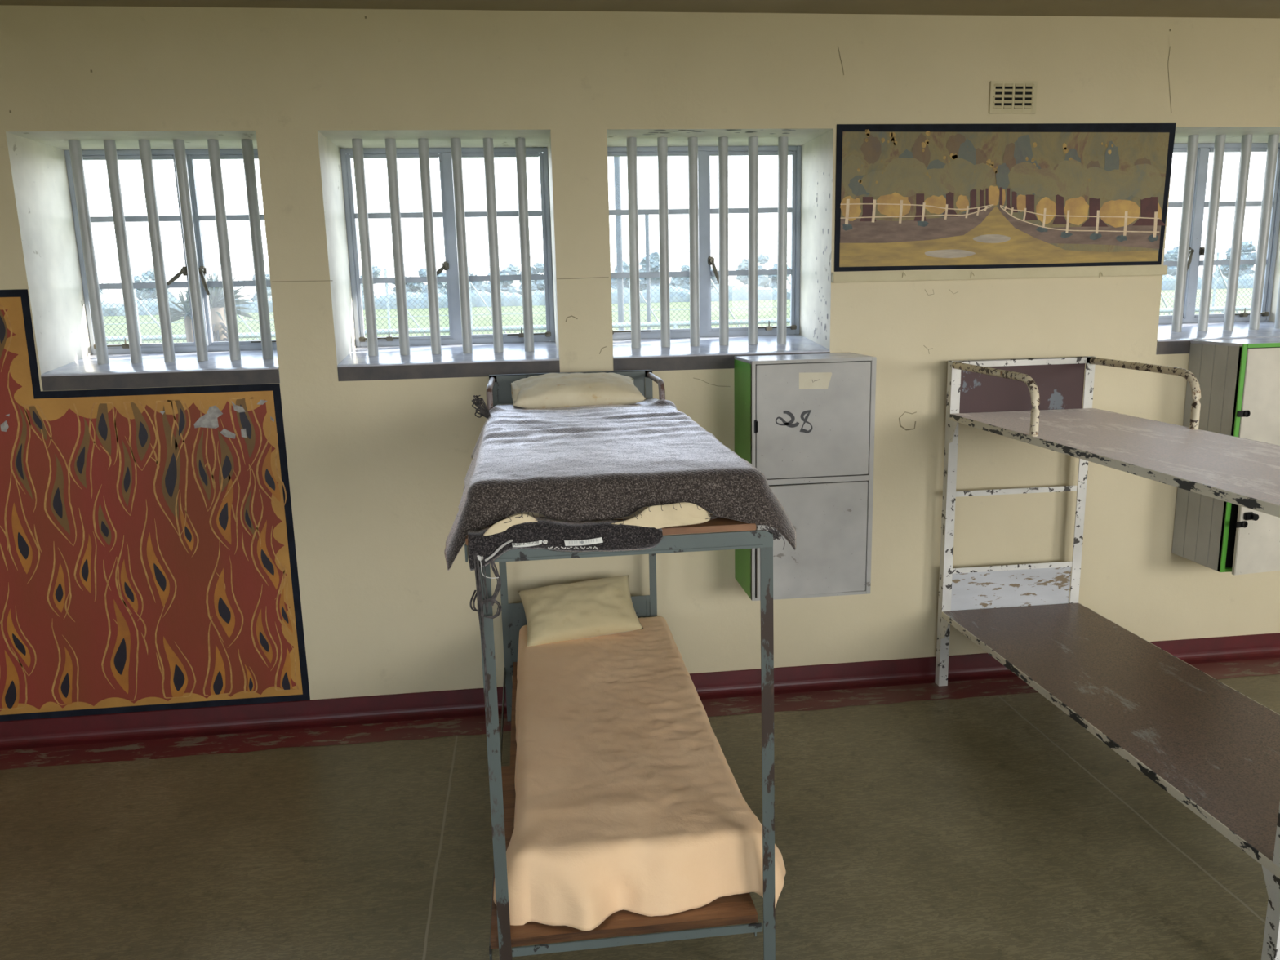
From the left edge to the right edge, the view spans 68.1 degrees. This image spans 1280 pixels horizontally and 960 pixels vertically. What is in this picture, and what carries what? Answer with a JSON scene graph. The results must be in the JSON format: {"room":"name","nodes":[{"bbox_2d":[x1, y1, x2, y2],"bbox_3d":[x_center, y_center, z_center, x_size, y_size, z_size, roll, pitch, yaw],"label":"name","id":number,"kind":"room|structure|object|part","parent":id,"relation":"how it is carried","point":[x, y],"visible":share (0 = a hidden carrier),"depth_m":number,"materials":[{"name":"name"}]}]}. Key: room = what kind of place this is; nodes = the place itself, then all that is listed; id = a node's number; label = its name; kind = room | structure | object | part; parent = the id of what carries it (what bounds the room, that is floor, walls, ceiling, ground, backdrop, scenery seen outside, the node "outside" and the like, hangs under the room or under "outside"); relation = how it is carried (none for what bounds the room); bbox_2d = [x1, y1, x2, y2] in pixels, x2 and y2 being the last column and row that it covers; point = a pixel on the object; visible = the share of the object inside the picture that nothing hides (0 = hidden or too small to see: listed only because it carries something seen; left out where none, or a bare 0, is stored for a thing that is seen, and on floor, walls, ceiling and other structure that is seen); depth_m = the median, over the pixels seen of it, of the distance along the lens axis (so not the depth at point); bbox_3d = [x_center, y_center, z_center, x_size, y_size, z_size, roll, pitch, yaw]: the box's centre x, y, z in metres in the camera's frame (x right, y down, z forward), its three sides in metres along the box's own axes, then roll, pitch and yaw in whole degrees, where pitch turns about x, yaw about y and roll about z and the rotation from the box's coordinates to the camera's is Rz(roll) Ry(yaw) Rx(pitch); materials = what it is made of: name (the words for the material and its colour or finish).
{"room":"prison interior","nodes":[
{"label":"prison interior","id":0,"kind":"room"},
{"bbox_2d":[0,4,1279,699],"bbox_3d":[0.638,-0.463,3.958,10.600,2.637,0.461,-3,11,-6],"label":"wall","id":1,"kind":"structure","parent":0,"point":[378,469],"depth_m":3.62,"materials":[{"name":"beige paint"}]},
{"bbox_2d":[0,288,310,721],"bbox_3d":[-2.234,0.122,3.483,1.838,1.610,0.003,-3,11,-6],"label":"mural","id":2,"kind":"object","parent":1,"relation":"attached to","point":[148,562],"visible":1,"depth_m":3.55,"materials":[{"name":"red paint"}]},
{"bbox_2d":[40,138,279,391],"bbox_3d":[-1.776,-0.820,3.591,0.823,0.891,0.464,-3,11,-6],"label":"window","id":3,"kind":"structure","parent":1,"relation":"in","point":[203,362],"depth_m":3.56,"materials":[{"name":"blue paint"}]},
{"bbox_3d":[-1.998,-0.901,3.765,0.389,0.742,0.024,-3,11,-6],"label":"sash","id":4,"kind":"part","parent":3,"relation":"part of","materials":[{"name":"clear glass"}]},
{"bbox_3d":[-1.767,-0.435,3.667,0.822,0.106,0.464,-3,11,-6],"label":"sill","id":5,"kind":"part","parent":3,"relation":"part of","materials":[{"name":"white paint"}]},
{"bbox_3d":[-1.839,-0.811,3.766,0.078,0.073,0.050,-3,11,-6],"label":"handle","id":6,"kind":"part","parent":3,"relation":"part of","materials":[{"name":"brown metal"}]},
{"bbox_3d":[-1.737,-0.796,3.782,0.041,0.114,0.050,-3,11,-6],"label":"handle","id":7,"kind":"part","parent":3,"relation":"part of","materials":[{"name":"brown metal"}]},
{"bbox_3d":[-1.590,-0.919,3.812,0.354,0.742,0.024,-3,11,-6],"label":"sash","id":8,"kind":"part","parent":3,"relation":"part of","materials":[{"name":"clear glass"}]},
{"bbox_2d":[337,137,559,381],"bbox_3d":[-0.751,-0.867,3.707,0.822,0.891,0.464,-3,11,-6],"label":"window","id":9,"kind":"structure","parent":1,"relation":"in","point":[460,353],"depth_m":3.69,"materials":[{"name":"blue paint"}]},
{"bbox_3d":[-0.978,-0.947,3.881,0.379,0.742,0.024,-3,11,-6],"label":"sash","id":10,"kind":"part","parent":9,"relation":"part of","materials":[{"name":"blue paint"}]},
{"bbox_3d":[-0.823,-0.858,3.881,0.078,0.073,0.050,-3,11,-6],"label":"handle","id":11,"kind":"part","parent":9,"relation":"part of","materials":[{"name":"brown metal"}]},
{"bbox_3d":[-0.742,-0.482,3.783,0.822,0.106,0.464,-3,11,-6],"label":"sill","id":12,"kind":"part","parent":9,"relation":"part of","materials":[{"name":"white paint"}]},
{"bbox_3d":[-0.569,-0.966,3.927,0.364,0.742,0.024,-3,11,-6],"label":"sash","id":13,"kind":"part","parent":9,"relation":"part of","materials":[{"name":"blue paint"}]},
{"bbox_2d":[0,632,1279,769],"bbox_3d":[0.708,0.847,3.872,10.600,0.097,0.224,-3,11,-6],"label":"baseboard","id":14,"kind":"structure","parent":1,"relation":"attached to","point":[241,728],"depth_m":3.77,"materials":[{"name":"red paint"}]},
{"bbox_2d":[607,136,830,371],"bbox_3d":[0.286,-0.914,3.825,0.856,0.891,0.464,-3,11,-6],"label":"window","id":15,"kind":"structure","parent":1,"relation":"in","point":[701,346],"depth_m":3.81,"materials":[{"name":"blue paint"}]},
{"bbox_3d":[0.049,-0.994,3.997,0.392,0.742,0.024,-3,11,-6],"label":"sash","id":16,"kind":"part","parent":15,"relation":"part of","materials":[{"name":"clear glass"}]},
{"bbox_3d":[0.315,-0.889,4.015,0.049,0.115,0.050,-3,11,-6],"label":"handle","id":17,"kind":"part","parent":15,"relation":"part of","materials":[{"name":"brown metal"}]},
{"bbox_3d":[0.295,-0.529,3.901,0.855,0.106,0.464,-3,11,-6],"label":"sill","id":18,"kind":"part","parent":15,"relation":"part of","materials":[{"name":"white paint"}]},
{"bbox_3d":[0.474,-1.014,4.046,0.384,0.742,0.024,-3,11,-6],"label":"sash","id":19,"kind":"part","parent":15,"relation":"part of","materials":[{"name":"clear glass"}]},
{"bbox_2d":[733,352,876,600],"bbox_3d":[0.625,-0.022,3.644,0.466,0.900,0.312,-3,11,-6],"label":"locker","id":20,"kind":"object","parent":1,"relation":"attached to","point":[806,422],"visible":0.93,"depth_m":3.50,"materials":[{"name":"grey metal"}]},
{"bbox_3d":[0.400,-0.008,3.631,0.012,0.888,0.291,-3,11,-6],"label":"panel","id":21,"kind":"part","parent":20,"relation":"part of","materials":[{"name":"green paint"}]},
{"bbox_3d":[0.645,0.224,3.551,0.426,0.426,0.016,-3,11,-9],"label":"door","id":22,"kind":"part","parent":20,"relation":"part of","materials":[{"name":"grey paint"}]},
{"bbox_3d":[0.633,-0.218,3.472,0.426,0.418,0.016,-3,11,-6],"label":"door","id":23,"kind":"part","parent":20,"relation":"part of","materials":[{"name":"grey paint"}]},
{"bbox_2d":[831,265,1167,282],"bbox_3d":[1.432,-0.811,3.735,1.386,0.043,0.031,-3,11,-6],"label":"ledge","id":24,"kind":"object","parent":1,"relation":"attached to","point":[998,273],"visible":1,"depth_m":3.73,"materials":[{"name":"paint"}]},
{"bbox_2d":[834,123,1176,271],"bbox_3d":[1.427,-1.103,3.690,1.372,0.542,0.006,-3,11,-6],"label":"landscape painting","id":25,"kind":"object","parent":1,"relation":"attached to","point":[908,197],"visible":1,"depth_m":3.69,"materials":[{"name":"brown paint"}]},
{"bbox_3d":[0.843,-1.123,3.612,0.103,0.077,0.001,-3,11,-6],"label":"teal crown","id":26,"kind":"part","parent":25,"relation":"part of","materials":[{"name":"teal paint"}]},
{"bbox_3d":[0.875,-1.253,3.590,0.084,0.110,0.001,-3,11,-6],"label":"dark crown","id":27,"kind":"part","parent":25,"relation":"part of","materials":[{"name":"brown paint"}]},
{"bbox_3d":[1.018,-1.191,3.620,0.093,0.141,0.001,-3,11,-6],"label":"teal crown","id":28,"kind":"part","parent":25,"relation":"part of","materials":[{"name":"teal paint"}]},
{"bbox_3d":[1.073,-1.246,3.616,0.075,0.151,0.001,-3,11,-6],"label":"dark crown","id":29,"kind":"part","parent":25,"relation":"part of","materials":[{"name":"brown paint"}]},
{"bbox_3d":[1.147,-1.178,3.638,0.105,0.102,0.001,-3,11,-6],"label":"teal crown","id":30,"kind":"part","parent":25,"relation":"part of","materials":[{"name":"teal paint"}]},
{"bbox_3d":[1.214,-1.273,3.628,0.090,0.102,0.001,-3,11,-6],"label":"dark crown","id":31,"kind":"part","parent":25,"relation":"part of","materials":[{"name":"brown paint"}]},
{"bbox_3d":[1.257,-1.232,3.641,0.073,0.154,0.001,-3,11,-6],"label":"teal crown","id":32,"kind":"part","parent":25,"relation":"part of","materials":[{"name":"teal paint"}]},
{"bbox_3d":[1.306,-1.218,3.650,0.073,0.118,0.001,-3,11,-6],"label":"dark crown","id":33,"kind":"part","parent":25,"relation":"part of","materials":[{"name":"brown paint"}]},
{"bbox_3d":[1.407,-1.177,3.670,0.061,0.099,0.001,-3,11,-6],"label":"teal crown","id":34,"kind":"part","parent":25,"relation":"part of","materials":[{"name":"teal paint"}]},
{"bbox_3d":[1.432,-1.244,3.660,0.063,0.113,0.001,-3,11,-6],"label":"dark crown","id":35,"kind":"part","parent":25,"relation":"part of","materials":[{"name":"brown paint"}]},
{"bbox_3d":[1.483,-1.268,3.662,0.081,0.128,0.001,-3,11,-6],"label":"teal crown","id":36,"kind":"part","parent":25,"relation":"part of","materials":[{"name":"teal paint"}]},
{"bbox_3d":[1.534,-1.175,3.686,0.077,0.130,0.001,-3,11,-6],"label":"teal crown","id":37,"kind":"part","parent":25,"relation":"part of","materials":[{"name":"green paint"}]},
{"bbox_3d":[1.686,-1.218,3.696,0.077,0.146,0.001,-3,11,-6],"label":"teal crown","id":38,"kind":"part","parent":25,"relation":"part of","materials":[{"name":"teal paint"}]},
{"bbox_3d":[1.779,-1.203,3.711,0.073,0.093,0.001,-3,11,-6],"label":"dark crown","id":39,"kind":"part","parent":25,"relation":"part of","materials":[{"name":"brown paint"}]},
{"bbox_3d":[1.850,-1.241,3.712,0.065,0.169,0.001,-3,11,-6],"label":"teal crown","id":40,"kind":"part","parent":25,"relation":"part of","materials":[{"name":"teal paint"}]},
{"bbox_3d":[1.978,-1.228,3.730,0.081,0.085,0.001,-3,11,-6],"label":"dark crown","id":41,"kind":"part","parent":25,"relation":"part of","materials":[{"name":"brown paint"}]},
{"bbox_2d":[988,80,1037,113],"bbox_3d":[1.426,-1.462,3.617,0.188,0.116,0.010,-3,11,-6],"label":"air vent","id":42,"kind":"object","parent":1,"relation":"in","point":[1005,96],"visible":1,"depth_m":3.62,"materials":[{"name":"paint"}]},
{"bbox_2d":[1155,133,1279,354],"bbox_3d":[2.505,-1.016,4.076,0.848,0.891,0.464,-3,11,-6],"label":"window","id":43,"kind":"structure","parent":1,"relation":"in","point":[1175,331],"depth_m":4.07,"materials":[{"name":"blue paint"}]},
{"bbox_3d":[2.277,-1.096,4.250,0.403,0.742,0.024,-3,11,-6],"label":"sash","id":44,"kind":"part","parent":43,"relation":"part of","materials":[{"name":"clear glass"}]},
{"bbox_3d":[2.459,-0.987,4.258,0.049,0.115,0.050,-3,11,-6],"label":"handle","id":45,"kind":"part","parent":43,"relation":"part of","materials":[{"name":"brown metal"}]},
{"bbox_3d":[2.549,-0.991,4.268,0.049,0.115,0.050,-3,11,-6],"label":"handle","id":46,"kind":"part","parent":43,"relation":"part of","materials":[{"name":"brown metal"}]},
{"bbox_3d":[2.514,-0.631,4.153,0.847,0.106,0.464,-3,11,-6],"label":"sill","id":47,"kind":"part","parent":43,"relation":"part of","materials":[{"name":"white paint"}]},
{"bbox_3d":[2.698,-1.115,4.298,0.365,0.742,0.024,-3,11,-6],"label":"sash","id":48,"kind":"part","parent":43,"relation":"part of","materials":[{"name":"blue paint"}]},
{"bbox_2d":[1171,337,1279,575],"bbox_3d":[2.529,-0.107,3.834,0.469,0.906,0.364,-3,11,-6],"label":"locker","id":49,"kind":"object","parent":1,"relation":"attached to","point":[1238,380],"visible":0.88,"depth_m":3.75,"materials":[{"name":"white paint"}]},
{"bbox_3d":[2.298,-0.098,3.845,0.012,0.894,0.290,-3,11,-6],"label":"panel","id":50,"kind":"part","parent":49,"relation":"part of","materials":[{"name":"grey metal"}]},
{"bbox_3d":[2.541,-0.087,3.734,0.467,0.906,0.020,-3,11,-6],"label":"frame","id":51,"kind":"part","parent":49,"relation":"part of","materials":[{"name":"green paint"}]},
{"bbox_3d":[2.550,0.150,3.756,0.423,0.433,0.016,-4,12,-12],"label":"door","id":52,"kind":"part","parent":49,"relation":"part of","materials":[{"name":"beige paint"}]},
{"bbox_3d":[2.536,-0.305,3.688,0.423,0.422,0.016,-3,11,-6],"label":"door","id":53,"kind":"part","parent":49,"relation":"part of","materials":[{"name":"beige paint"}]},
{"bbox_2d":[0,674,1279,959],"bbox_3d":[1.022,1.491,1.360,11.000,0.200,6.360,-3,11,-6],"label":"floor","id":54,"kind":"structure","parent":0,"point":[999,827],"depth_m":2.86,"materials":[{"name":"concrete"}]},
{"bbox_2d":[464,369,775,959],"bbox_3d":[-0.120,0.424,2.852,0.650,1.361,1.668,-3,11,-6],"label":"bunk bed","id":55,"kind":"object","parent":54,"relation":"on","point":[738,908],"visible":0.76,"depth_m":2.12,"materials":[{"name":"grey metal"}]},
{"bbox_3d":[-0.450,-0.005,2.718,0.004,0.036,1.632,-3,11,-6],"label":"rail","id":56,"kind":"part","parent":55,"relation":"part of","materials":[{"name":"grey metal"}]},
{"bbox_3d":[-0.308,0.699,2.044,0.027,1.145,0.027,-3,11,-6],"label":"post","id":57,"kind":"part","parent":55,"relation":"part of","materials":[{"name":"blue metal"}]},
{"bbox_3d":[-0.429,0.903,2.898,0.004,0.036,1.632,-3,11,-6],"label":"rail","id":58,"kind":"part","parent":55,"relation":"part of","materials":[{"name":"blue metal"}]},
{"bbox_3d":[-0.526,0.281,3.616,0.027,1.361,0.027,-3,11,-6],"label":"post","id":59,"kind":"part","parent":55,"relation":"part of","materials":[{"name":"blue metal"}]},
{"bbox_2d":[467,516,663,578],"bbox_3d":[-0.148,0.134,1.928,0.396,0.115,0.046,-3,11,-6],"label":"blanket","id":60,"kind":"object","parent":55,"relation":"hanging from","point":[562,535],"visible":0.99,"depth_m":1.91,"materials":[{"name":"grey fabric"}]},
{"bbox_3d":[-0.255,-0.386,3.518,0.604,0.026,0.027,-3,11,-6],"label":"head rail","id":61,"kind":"part","parent":55,"relation":"part of","materials":[{"name":"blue metal"}]},
{"bbox_3d":[-0.252,-0.279,3.536,0.550,0.204,0.004,-3,11,-6],"label":"head panel","id":62,"kind":"part","parent":55,"relation":"part of","materials":[{"name":"blue metal"}]},
{"bbox_3d":[-0.232,0.611,3.713,0.550,0.290,0.004,-3,11,-6],"label":"head panel","id":63,"kind":"part","parent":55,"relation":"part of","materials":[{"name":"grey metal"}]},
{"bbox_3d":[-0.234,0.474,3.680,0.550,0.022,0.006,-3,11,-6],"label":"cross rail","id":64,"kind":"part","parent":55,"relation":"part of","materials":[{"name":"grey metal"}]},
{"bbox_2d":[483,400,711,535],"bbox_3d":[-0.137,-0.089,2.700,0.565,0.096,1.609,-3,11,-6],"label":"mattress","id":65,"kind":"object","parent":55,"relation":"on","point":[689,513],"visible":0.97,"depth_m":1.94,"materials":[{"name":"beige fabric"}]},
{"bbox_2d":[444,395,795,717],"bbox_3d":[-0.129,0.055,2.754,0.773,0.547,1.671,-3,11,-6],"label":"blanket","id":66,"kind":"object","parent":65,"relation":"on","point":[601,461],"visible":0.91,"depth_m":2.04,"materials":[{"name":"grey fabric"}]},
{"bbox_2d":[510,372,646,408],"bbox_3d":[-0.223,-0.312,3.328,0.455,0.126,0.266,-3,11,-9],"label":"pillow","id":67,"kind":"object","parent":66,"relation":"on","point":[548,390],"visible":0.88,"depth_m":3.23,"materials":[{"name":"beige fabric"}]},
{"bbox_3d":[-0.027,0.137,1.955,0.616,0.037,0.008,-3,11,-6],"label":"rail","id":68,"kind":"part","parent":55,"relation":"part of","materials":[{"name":"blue metal"}]},
{"bbox_3d":[-0.002,1.037,2.137,0.570,0.022,0.004,-3,11,-6],"label":"rail","id":69,"kind":"part","parent":55,"relation":"part of","materials":[{"name":"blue metal"}]},
{"bbox_2d":[493,616,786,931],"bbox_3d":[-0.056,0.786,2.913,0.702,0.213,1.646,-2,11,-5],"label":"blanket","id":70,"kind":"object","parent":55,"relation":"on","point":[628,797],"visible":0.94,"depth_m":2.38,"materials":[{"name":"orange fabric"}]},
{"bbox_2d":[517,574,643,646],"bbox_3d":[-0.225,0.484,3.533,0.438,0.178,0.238,-3,11,-10],"label":"pillow","id":71,"kind":"object","parent":70,"relation":"on","point":[597,607],"visible":1,"depth_m":3.47,"materials":[{"name":"beige fabric"}]},
{"bbox_3d":[0.046,0.255,3.681,0.027,1.361,0.027,-3,11,-6],"label":"post","id":72,"kind":"part","parent":55,"relation":"part of","materials":[{"name":"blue metal"}]},
{"bbox_3d":[0.283,0.672,2.111,0.039,1.145,0.027,-3,11,-6],"label":"post","id":73,"kind":"part","parent":55,"relation":"part of","materials":[{"name":"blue metal"}]},
{"bbox_2d":[934,355,1279,959],"bbox_3d":[1.639,0.356,3.005,0.601,1.355,1.850,-3,11,-6],"label":"bunk bed","id":74,"kind":"object","parent":54,"relation":"on","point":[1215,748],"visible":1,"depth_m":3.15,"materials":[{"name":"white metal"}]},
{"bbox_3d":[1.253,0.195,3.856,0.038,1.355,0.038,-3,11,-6],"label":"post","id":75,"kind":"part","parent":74,"relation":"part of","materials":[{"name":"white metal"}]},
{"bbox_3d":[1.539,0.470,3.936,0.522,0.235,0.004,-3,11,-6],"label":"head panel","id":76,"kind":"part","parent":74,"relation":"part of","materials":[{"name":"white paint"}]},
{"bbox_3d":[1.537,0.360,3.908,0.522,0.022,0.006,-3,11,-6],"label":"cross rail","id":77,"kind":"part","parent":74,"relation":"part of","materials":[{"name":"white metal"}]},
{"bbox_3d":[1.529,0.045,3.849,0.522,0.022,0.008,-3,11,-6],"label":"cross rail","id":78,"kind":"part","parent":74,"relation":"part of","materials":[{"name":"white metal"}]},
{"bbox_3d":[1.516,-0.469,3.758,0.598,0.026,0.038,-3,11,-6],"label":"head rail","id":79,"kind":"part","parent":74,"relation":"part of","materials":[{"name":"white metal"}]},
{"bbox_3d":[1.520,-0.354,3.772,0.522,0.216,0.004,-3,11,-6],"label":"head panel","id":80,"kind":"part","parent":74,"relation":"part of","materials":[{"name":"red paint"}]},
{"bbox_3d":[1.809,0.170,3.919,0.038,1.355,0.038,-3,11,-6],"label":"post","id":81,"kind":"part","parent":74,"relation":"part of","materials":[{"name":"white metal"}]},
{"bbox_3d":[1.353,0.726,3.028,0.004,0.026,1.803,-3,11,-6],"label":"rail","id":82,"kind":"part","parent":74,"relation":"part of","materials":[{"name":"white metal"}]},
{"bbox_3d":[1.334,-0.078,2.868,0.004,0.026,1.803,-3,11,-6],"label":"rail","id":83,"kind":"part","parent":74,"relation":"part of","materials":[{"name":"white metal"}]},
{"bbox_3d":[1.945,0.699,3.095,0.004,0.026,1.803,-3,11,-6],"label":"rail","id":84,"kind":"part","parent":74,"relation":"part of","materials":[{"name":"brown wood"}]},
{"bbox_3d":[1.926,-0.105,2.935,0.004,0.026,1.803,-3,11,-6],"label":"rail","id":85,"kind":"part","parent":74,"relation":"part of","materials":[{"name":"white metal"}]},
{"bbox_3d":[1.471,0.652,2.117,0.038,1.127,0.038,-3,11,-6],"label":"post","id":86,"kind":"part","parent":74,"relation":"part of","materials":[{"name":"white metal"}]},
{"bbox_2d":[0,0,1279,17],"bbox_3d":[0.924,-1.321,1.090,11.000,0.150,6.930,-3,11,-6],"label":"ceiling","id":87,"kind":"structure","parent":0,"point":[1123,8],"depth_m":3.38,"materials":[{"name":"paint"}]},
{"label":"outside","id":88,"kind":"structure","parent":0,"visible":0},
{"bbox_2d":[102,288,1253,344],"bbox_3d":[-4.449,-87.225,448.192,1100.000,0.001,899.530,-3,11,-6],"label":"ground","id":89,"kind":"structure","parent":88,"point":[745,304],"depth_m":71.76,"materials":[{"name":"green plant"}]},
{"bbox_2d":[133,268,174,301],"bbox_3d":[-73.600,-28.488,143.169,5.792,6.841,5.635,-3,11,-6],"label":"tree","id":90,"kind":"object","parent":89,"relation":"on","point":[151,270],"visible":0.32,"depth_m":141.68,"materials":[{"name":"green plant"}]},
{"bbox_2d":[157,270,258,342],"bbox_3d":[-2.891,-0.455,6.450,0.751,1.912,0.472,4,12,24],"label":"yucca","id":91,"kind":"object","parent":89,"relation":"on","point":[216,302],"visible":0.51,"depth_m":6.25,"materials":[{"name":"green plant"}]},
{"bbox_3d":[-2.926,-0.573,6.448,0.364,1.081,0.060,6,13,33],"label":"stem","id":92,"kind":"part","parent":91,"relation":"part of","materials":[{"name":"grey plant"}]},
{"bbox_3d":[-2.778,-0.323,6.410,0.134,1.664,0.120,-3,11,-6],"label":"stem","id":93,"kind":"part","parent":91,"relation":"part of","materials":[{"name":"grey plant"}]},
{"bbox_2d":[249,273,271,302],"bbox_3d":[-60.428,-30.615,153.981,5.753,6.200,5.136,-3,11,-6],"label":"tree","id":94,"kind":"object","parent":89,"relation":"on","point":[267,276],"visible":0.17,"depth_m":152.26,"materials":[{"name":"green plant"}]},
{"bbox_2d":[360,264,381,295],"bbox_3d":[-43.155,-29.854,146.641,6.493,6.782,6.685,-3,11,-6],"label":"tree","id":95,"kind":"object","parent":89,"relation":"on","point":[375,273],"visible":0.1,"depth_m":145.68,"materials":[{"name":"green plant"}]},
{"bbox_2d":[391,275,425,293],"bbox_3d":[-37.854,-31.205,156.398,6.140,5.394,5.335,-3,11,-6],"label":"tree","id":96,"kind":"object","parent":89,"relation":"on","point":[414,286],"visible":0.31,"depth_m":155.00,"materials":[{"name":"green plant"}]},
{"bbox_2d":[417,269,447,294],"bbox_3d":[-31.780,-29.973,147.781,5.554,6.054,6.343,-3,11,-6],"label":"tree","id":97,"kind":"object","parent":89,"relation":"on","point":[420,273],"visible":0.2,"depth_m":146.36,"materials":[{"name":"green plant"}]},
{"bbox_2d":[470,273,488,291],"bbox_3d":[-27.386,-31.840,157.422,6.453,5.761,5.982,-3,11,-6],"label":"tree","id":98,"kind":"object","parent":89,"relation":"on","point":[477,283],"visible":0.18,"depth_m":155.41,"materials":[{"name":"green plant"}]},
{"bbox_2d":[483,263,521,294],"bbox_3d":[-21.614,-30.704,149.012,6.227,6.546,5.370,-3,11,-6],"label":"tree","id":99,"kind":"object","parent":89,"relation":"on","point":[503,286],"visible":0.31,"depth_m":147.65,"materials":[{"name":"green plant"}]},
{"bbox_2d":[518,262,544,295],"bbox_3d":[-17.154,-32.870,158.456,6.763,6.908,6.135,-3,11,-6],"label":"tree","id":100,"kind":"object","parent":89,"relation":"on","point":[538,285],"visible":0.24,"depth_m":156.44,"materials":[{"name":"green plant"}]},
{"bbox_2d":[613,156,624,330],"bbox_3d":[-0.851,-9.682,38.682,0.285,7.352,0.300,-3,11,-6],"label":"pole","id":101,"kind":"object","parent":89,"relation":"on","point":[616,159],"visible":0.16,"depth_m":38.52,"materials":[{"name":"grey metal"}]},
{"bbox_2d":[610,261,641,289],"bbox_3d":[-2.955,-31.662,151.601,6.397,6.568,5.794,-3,11,-6],"label":"tree","id":102,"kind":"object","parent":89,"relation":"on","point":[625,268],"visible":0.2,"depth_m":150.14,"materials":[{"name":"green plant"}]},
{"bbox_2d":[644,214,651,329],"bbox_3d":[0.332,-8.563,39.046,0.182,4.962,0.191,-3,11,-6],"label":"pole","id":103,"kind":"object","parent":89,"relation":"on","point":[646,216],"visible":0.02,"depth_m":38.90,"materials":[{"name":"grey metal"}]},
{"bbox_2d":[639,251,659,291],"bbox_3d":[1.114,-34.392,160.291,6.800,8.344,4.925,-3,11,-6],"label":"tree","id":104,"kind":"object","parent":89,"relation":"on","point":[652,263],"visible":0.4,"depth_m":159.02,"materials":[{"name":"green plant"}]},
{"bbox_2d":[96,238,1257,344],"bbox_3d":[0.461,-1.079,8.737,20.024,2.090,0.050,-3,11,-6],"label":"fence","id":105,"kind":"object","parent":89,"relation":"on","point":[131,260],"visible":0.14,"depth_m":8.38,"materials":[{"name":"metal"}]},
{"bbox_3d":[-4.294,-0.862,8.203,0.038,2.090,0.040,-3,11,-6],"label":"post","id":106,"kind":"part","parent":105,"relation":"part of","materials":[{"name":"metal"}]},
{"bbox_2d":[101,273,1254,315],"bbox_3d":[-7.724,-28.517,145.430,240.000,3.004,4.152,-3,11,-6],"label":"trees","id":107,"kind":"object","parent":89,"relation":"on","point":[673,295],"visible":0.17,"depth_m":143.18,"materials":[{"name":"green plant"}]},
{"bbox_2d":[106,306,1250,342],"bbox_3d":[1.739,-2.708,19.325,52.050,1.100,0.100,-3,11,-6],"label":"pipe rail","id":108,"kind":"object","parent":89,"relation":"on","point":[619,325],"visible":0.05,"depth_m":18.73,"materials":[{"name":"metal"}]},
{"bbox_2d":[669,264,689,289],"bbox_3d":[7.299,-31.693,152.579,6.085,5.781,6.207,-3,11,-6],"label":"tree","id":109,"kind":"object","parent":89,"relation":"on","point":[679,279],"visible":0.37,"depth_m":150.12,"materials":[{"name":"green plant"}]},
{"bbox_2d":[711,266,719,288],"bbox_3d":[11.572,-33.621,161.919,6.478,5.729,5.216,-3,11,-6],"label":"tree","id":110,"kind":"object","parent":89,"relation":"on","point":[713,278],"visible":0.11,"depth_m":161.25,"materials":[{"name":"green plant"}]},
{"bbox_2d":[735,253,771,287],"bbox_3d":[18.427,-33.101,154.031,6.233,7.465,5.920,-3,11,-6],"label":"tree","id":111,"kind":"object","parent":89,"relation":"on","point":[745,267],"visible":0.38,"depth_m":152.41,"materials":[{"name":"green plant"}]},
{"bbox_2d":[768,263,790,288],"bbox_3d":[22.755,-34.206,162.903,6.456,5.983,5.245,-3,11,-6],"label":"tree","id":112,"kind":"object","parent":89,"relation":"on","point":[773,277],"visible":0.21,"depth_m":161.45,"materials":[{"name":"green plant"}]},
{"bbox_2d":[1162,245,1178,276],"bbox_3d":[91.927,-36.499,161.864,6.825,7.732,6.341,-3,11,-6],"label":"tree","id":113,"kind":"object","parent":89,"relation":"on","point":[1171,270],"visible":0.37,"depth_m":161.03,"materials":[{"name":"green plant"}]},
{"bbox_2d":[1213,257,1253,276],"bbox_3d":[108.096,-37.978,173.010,6.742,5.561,6.790,-3,11,-6],"label":"tree","id":114,"kind":"object","parent":89,"relation":"on","point":[1221,267],"visible":0.02,"depth_m":173.46,"materials":[{"name":"green plant"}]},
{"bbox_2d":[1221,240,1256,278],"bbox_3d":[103.065,-37.131,163.089,5.726,7.987,6.129,-3,11,-6],"label":"tree","id":115,"kind":"object","parent":89,"relation":"on","point":[1247,242],"visible":0.28,"depth_m":161.53,"materials":[{"name":"green plant"}]}
]}

